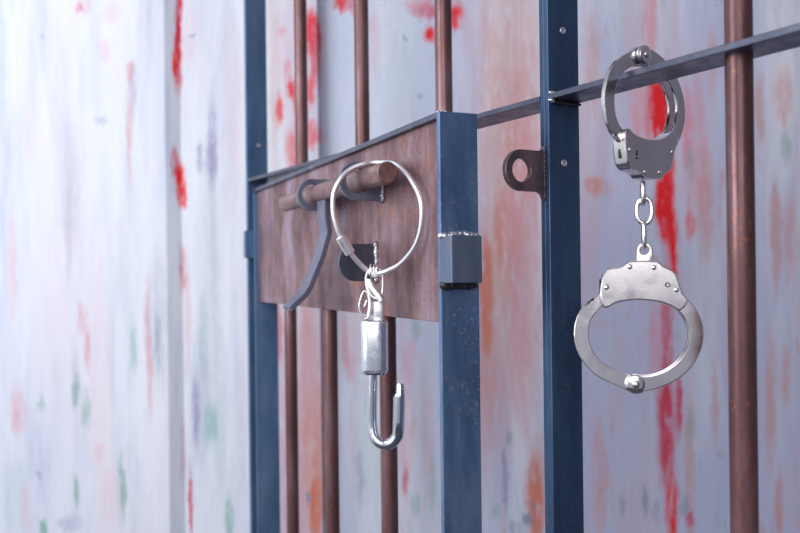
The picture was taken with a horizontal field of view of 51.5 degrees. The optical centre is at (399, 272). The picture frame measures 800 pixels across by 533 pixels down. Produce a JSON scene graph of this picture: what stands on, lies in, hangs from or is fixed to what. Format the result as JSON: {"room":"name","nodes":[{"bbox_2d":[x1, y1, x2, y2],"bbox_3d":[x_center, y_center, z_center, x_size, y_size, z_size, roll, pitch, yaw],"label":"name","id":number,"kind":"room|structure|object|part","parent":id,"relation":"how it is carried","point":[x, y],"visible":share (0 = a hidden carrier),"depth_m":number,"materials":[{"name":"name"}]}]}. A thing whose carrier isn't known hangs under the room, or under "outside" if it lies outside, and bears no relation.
{"room":"prison interior","nodes":[
{"label":"prison interior","id":0,"kind":"room"},
{"bbox_2d":[247,258,256,532],"bbox_3d":[-0.158,0.156,1.068,0.068,0.350,0.025,-1,0,-31],"label":"bar","id":1,"kind":"object","parent":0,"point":[250,261],"depth_m":1.16,"materials":[{"name":"metal"}]},
{"bbox_3d":[-0.195,0.402,1.169,0.031,2.100,0.006,-1,0,-31],"label":"post","id":2,"kind":"part","parent":1,"relation":"part of","materials":[{"name":"metal"}]},
{"bbox_2d":[244,110,481,532],"bbox_3d":[-0.087,0.656,0.874,0.086,1.550,0.622,-1,0,-23],"label":"door","id":3,"kind":"structure","parent":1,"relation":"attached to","point":[299,260],"depth_m":0.73,"materials":[{"name":"metal"}]},
{"bbox_3d":[-0.090,-0.021,0.809,0.044,0.114,0.026,-1,0,-23],"label":"bolt handle","id":4,"kind":"part","parent":3,"relation":"part of","materials":[{"name":"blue metal"}]},
{"bbox_3d":[-0.075,-0.116,0.894,0.032,0.005,0.593,-1,0,-23],"label":"rail","id":5,"kind":"part","parent":3,"relation":"part of","materials":[{"name":"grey metal"}]},
{"bbox_3d":[-0.083,-0.037,0.888,0.003,0.152,0.589,-1,0,-23],"label":"lock plate","id":6,"kind":"part","parent":3,"relation":"part of","materials":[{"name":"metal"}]},
{"bbox_2d":[330,160,424,319],"bbox_3d":[-0.011,-0.028,0.672,0.092,0.133,0.033,-1,0,35],"label":"wire loop","id":7,"kind":"object","parent":3,"relation":"hanging from","point":[342,240],"visible":0.99,"depth_m":0.69,"materials":[{"name":"silver metal"}]},
{"bbox_3d":[-0.025,0.021,0.690,0.005,0.031,0.005,-1,0,0],"label":"clip arm","id":8,"kind":"part","parent":7,"relation":"part of","materials":[{"name":"metal"}]},
{"bbox_2d":[361,301,404,449],"bbox_3d":[-0.014,0.085,0.690,0.039,0.123,0.022,-1,0,14],"label":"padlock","id":9,"kind":"object","parent":7,"relation":"hanging from","point":[374,333],"visible":1,"depth_m":0.68,"materials":[{"name":"metal"}]},
{"bbox_3d":[-0.018,0.032,0.692,0.008,0.016,0.007,-1,0,0],"label":"stem","id":10,"kind":"part","parent":9,"relation":"part of","materials":[{"name":"metal"}]},
{"bbox_2d":[0,0,799,532],"bbox_3d":[0.001,0.100,1.558,4.400,2.700,0.160,-1,0,0],"label":"wall","id":11,"kind":"structure","parent":0,"point":[124,408],"depth_m":1.52,"materials":[{"name":"white paint"}]},
{"bbox_2d":[244,0,337,230],"bbox_3d":[-0.102,-0.201,0.969,0.068,0.294,0.256,-1,0,-31],"label":"bars","id":12,"kind":"object","parent":11,"relation":"in","point":[257,175],"depth_m":1.16,"materials":[{"name":"metal"}]},
{"bbox_2d":[354,0,369,145],"bbox_3d":[-0.008,-0.195,0.815,0.068,0.141,0.029,-1,0,-31],"label":"bar","id":13,"kind":"object","parent":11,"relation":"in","point":[361,28],"depth_m":0.90,"materials":[{"name":"metal"}]},
{"bbox_2d":[434,0,452,111],"bbox_3d":[0.064,-0.178,0.697,0.068,0.096,0.025,-1,0,-31],"label":"bar","id":14,"kind":"object","parent":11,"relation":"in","point":[442,8],"depth_m":0.76,"materials":[{"name":"metal"}]},
{"bbox_2d":[477,0,603,532],"bbox_3d":[0.125,-0.005,0.602,0.068,0.371,0.133,-1,0,-31],"label":"door frame","id":15,"kind":"structure","parent":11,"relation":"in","point":[552,178],"depth_m":0.63,"materials":[{"name":"metal"}]},
{"bbox_3d":[0.130,0.399,0.636,0.031,2.100,0.005,-1,0,-31],"label":"post","id":16,"kind":"part","parent":15,"relation":"part of","materials":[{"name":"metal"}]},
{"bbox_2d":[615,0,799,532],"bbox_3d":[0.197,-0.004,0.484,0.068,0.289,0.123,-1,0,-31],"label":"bars","id":17,"kind":"object","parent":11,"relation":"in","point":[737,54],"depth_m":0.50,"materials":[{"name":"metal"}]},
{"bbox_2d":[574,45,703,393],"bbox_3d":[0.165,-0.036,0.569,0.086,0.237,0.040,-1,0,-15],"label":"handcuffs","id":18,"kind":"object","parent":17,"relation":"hanging from","point":[644,278],"visible":0.99,"depth_m":0.56,"materials":[{"name":"silver metal"}]}
]}

